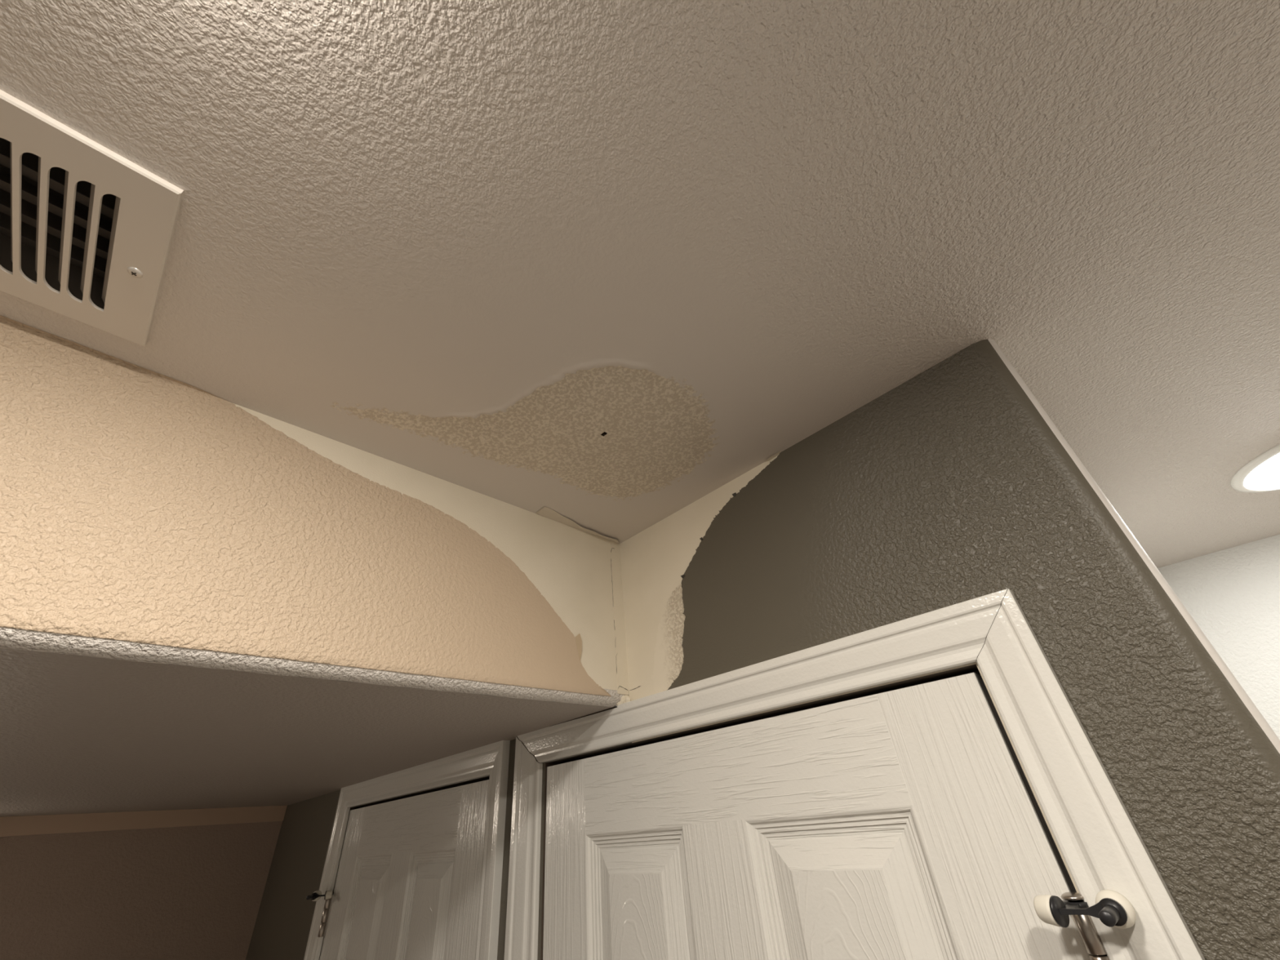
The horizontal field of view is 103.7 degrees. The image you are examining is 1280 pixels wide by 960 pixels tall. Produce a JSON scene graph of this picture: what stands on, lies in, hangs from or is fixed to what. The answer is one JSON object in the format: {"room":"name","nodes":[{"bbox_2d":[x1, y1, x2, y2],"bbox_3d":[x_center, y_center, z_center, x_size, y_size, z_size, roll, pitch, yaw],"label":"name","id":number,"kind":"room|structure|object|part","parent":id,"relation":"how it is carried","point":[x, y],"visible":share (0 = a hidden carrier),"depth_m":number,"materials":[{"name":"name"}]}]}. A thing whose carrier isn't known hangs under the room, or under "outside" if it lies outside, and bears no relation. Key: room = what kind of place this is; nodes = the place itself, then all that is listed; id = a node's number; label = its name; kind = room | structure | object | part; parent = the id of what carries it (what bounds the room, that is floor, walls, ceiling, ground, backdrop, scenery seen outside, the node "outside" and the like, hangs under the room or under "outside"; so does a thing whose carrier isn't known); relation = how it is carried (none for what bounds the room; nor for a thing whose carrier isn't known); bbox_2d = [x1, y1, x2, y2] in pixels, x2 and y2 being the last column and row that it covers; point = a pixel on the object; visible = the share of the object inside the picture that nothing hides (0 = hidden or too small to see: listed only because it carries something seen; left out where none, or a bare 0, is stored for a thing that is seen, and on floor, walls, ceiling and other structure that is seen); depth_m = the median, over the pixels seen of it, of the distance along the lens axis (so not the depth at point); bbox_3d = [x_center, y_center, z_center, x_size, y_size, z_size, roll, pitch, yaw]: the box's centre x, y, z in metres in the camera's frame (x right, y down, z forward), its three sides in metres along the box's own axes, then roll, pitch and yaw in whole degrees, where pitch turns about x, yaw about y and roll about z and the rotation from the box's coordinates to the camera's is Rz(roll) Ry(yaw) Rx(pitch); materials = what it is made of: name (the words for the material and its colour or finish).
{"room":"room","nodes":[
{"label":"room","id":0,"kind":"room"},
{"bbox_2d":[0,821,282,959],"bbox_3d":[-2.314,1.670,0.517,2.800,2.133,0.100,26,-45,-37],"label":"wall","id":1,"kind":"structure","parent":0,"point":[185,892],"depth_m":1.60,"materials":[{"name":"beige paint"}]},
{"bbox_2d":[0,805,287,836],"bbox_3d":[-2.358,0.788,1.073,2.799,0.049,0.012,26,-45,-37],"label":"trim","id":2,"kind":"structure","parent":1,"relation":"attached to","point":[108,821],"depth_m":1.65,"materials":[{"name":"beige paint"}]},
{"bbox_2d":[0,648,612,817],"bbox_3d":[-1.699,0.339,0.554,2.800,0.001,1.914,26,-45,-37],"label":"ceiling","id":3,"kind":"structure","parent":0,"point":[79,734],"depth_m":0.81,"materials":[{"name":"beige paint"}]},
{"bbox_2d":[0,315,629,707],"bbox_3d":[-1.036,-0.225,0.095,2.800,0.308,0.029,26,-45,-37],"label":"wall","id":4,"kind":"structure","parent":0,"point":[148,516],"depth_m":0.58,"materials":[{"name":"paint"}]},
{"bbox_2d":[0,0,1279,568],"bbox_3d":[0.614,-0.894,-0.369,4.132,0.020,3.400,26,-45,-37],"label":"ceiling","id":5,"kind":"structure","parent":0,"point":[589,266],"depth_m":0.49,"materials":[{"name":"paint"}]},
{"bbox_2d":[0,89,183,346],"bbox_3d":[-0.585,-0.300,0.420,0.328,0.129,0.216,26,-45,-37],"label":"ceiling vent","id":6,"kind":"object","parent":5,"relation":"in","point":[86,231],"visible":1,"depth_m":0.46,"materials":[{"name":"white metal"}]},
{"bbox_3d":[-0.628,-0.249,0.441,0.269,0.013,0.022,26,-45,-37],"label":"damper blade","id":7,"kind":"part","parent":6,"relation":"part of","materials":[{"name":"silver metal"}]},
{"bbox_3d":[-0.609,-0.261,0.425,0.269,0.013,0.022,26,-45,-37],"label":"damper blade","id":8,"kind":"part","parent":6,"relation":"part of","materials":[{"name":"silver metal"}]},
{"bbox_3d":[-0.590,-0.274,0.410,0.269,0.013,0.022,26,-45,-37],"label":"damper blade","id":9,"kind":"part","parent":6,"relation":"part of","materials":[{"name":"silver metal"}]},
{"bbox_3d":[-0.571,-0.286,0.395,0.269,0.013,0.022,26,-45,-37],"label":"damper blade","id":10,"kind":"part","parent":6,"relation":"part of","materials":[{"name":"silver metal"}]},
{"bbox_3d":[-0.552,-0.299,0.379,0.269,0.013,0.022,26,-45,-37],"label":"damper blade","id":11,"kind":"part","parent":6,"relation":"part of","materials":[{"name":"silver metal"}]},
{"bbox_2d":[1231,444,1279,493],"bbox_3d":[1.299,-0.051,0.935,0.288,0.016,0.288,26,-45,-37],"label":"recessed light","id":12,"kind":"object","parent":5,"relation":"in","point":[1262,473],"visible":1,"depth_m":0.98,"materials":[{"name":"white paint"}]},
{"bbox_2d":[245,339,1279,959],"bbox_3d":[0.094,1.641,1.085,1.352,2.440,2.636,26,-45,-37],"label":"wall","id":13,"kind":"structure","parent":0,"point":[954,484],"depth_m":0.59,"materials":[{"name":"paint"}]},
{"bbox_2d":[303,740,510,959],"bbox_3d":[-0.494,1.647,0.741,0.092,2.135,0.936,26,-45,-37],"label":"door","id":14,"kind":"structure","parent":13,"relation":"in","point":[419,877],"depth_m":1.15,"materials":[{"name":"white paint"}]},
{"bbox_2d":[306,890,333,901],"bbox_3d":[-0.878,1.140,1.380,0.063,0.023,0.051,11,-38,-23],"label":"door stop","id":15,"kind":"object","parent":14,"relation":"attached to","point":[316,895],"visible":1,"depth_m":1.37,"materials":[{"name":"brown metal"}]},
{"bbox_3d":[-0.875,1.143,1.384,0.033,0.015,0.027,-4,-34,-2],"label":"arm","id":16,"kind":"part","parent":15,"relation":"part of","materials":[{"name":"brown metal"}]},
{"bbox_3d":[-0.823,1.830,0.962,0.017,2.134,0.066,26,-45,-37],"label":"casing","id":17,"kind":"part","parent":14,"relation":"part of","materials":[{"name":"white paint"}]},
{"bbox_3d":[-0.603,0.780,1.303,0.017,0.058,0.936,26,-45,-37],"label":"head casing","id":18,"kind":"part","parent":14,"relation":"part of","materials":[{"name":"white paint"}]},
{"bbox_3d":[-0.216,1.436,0.472,0.017,2.135,0.058,26,-45,-37],"label":"casing","id":19,"kind":"part","parent":14,"relation":"part of","materials":[{"name":"white paint"}]},
{"bbox_2d":[503,588,1204,959],"bbox_3d":[0.179,1.209,0.196,0.095,2.135,0.908,26,-45,-37],"label":"door","id":20,"kind":"structure","parent":13,"relation":"in","point":[907,823],"depth_m":0.57,"materials":[{"name":"white paint"}]},
{"bbox_3d":[-0.138,1.385,0.408,0.017,2.134,0.072,26,-45,-37],"label":"casing","id":21,"kind":"part","parent":20,"relation":"part of","materials":[{"name":"white paint"}]},
{"bbox_3d":[0.071,0.342,0.759,0.017,0.058,0.907,26,-45,-37],"label":"head casing","id":22,"kind":"part","parent":20,"relation":"part of","materials":[{"name":"white paint"}]},
{"bbox_3d":[0.209,1.239,0.192,0.035,2.076,0.766,26,-45,-37],"label":"stop moulding","id":23,"kind":"part","parent":20,"relation":"part of","materials":[{"name":"white wood"}]},
{"bbox_2d":[1033,889,1136,928],"bbox_3d":[0.352,0.337,0.394,0.051,0.023,0.062,7,-36,-18],"label":"door stop","id":24,"kind":"object","parent":20,"relation":"attached to","point":[1113,908],"visible":1,"depth_m":0.39,"materials":[{"name":"brown metal"}]},
{"bbox_3d":[0.353,0.340,0.398,0.027,0.015,0.033,26,-45,-37],"label":"arm","id":25,"kind":"part","parent":24,"relation":"part of","materials":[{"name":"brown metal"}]},
{"bbox_3d":[0.448,1.005,-0.064,0.017,2.135,0.058,26,-45,-37],"label":"casing","id":26,"kind":"part","parent":20,"relation":"part of","materials":[{"name":"white paint"}]},
{"bbox_2d":[1048,895,1069,927],"bbox_3d":[0.334,0.343,0.400,0.020,0.019,0.003,13,-38,-25],"label":"bumper cover","id":27,"kind":"object","parent":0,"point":[1059,913],"depth_m":0.40,"materials":[{"name":"black rubber"}]},
{"bbox_2d":[1157,534,1279,739],"bbox_3d":[2.466,0.690,0.030,0.100,2.440,2.701,26,-45,-37],"label":"wall","id":28,"kind":"structure","parent":0,"point":[1233,594],"depth_m":1.27,"materials":[{"name":"white paint"}]}
]}

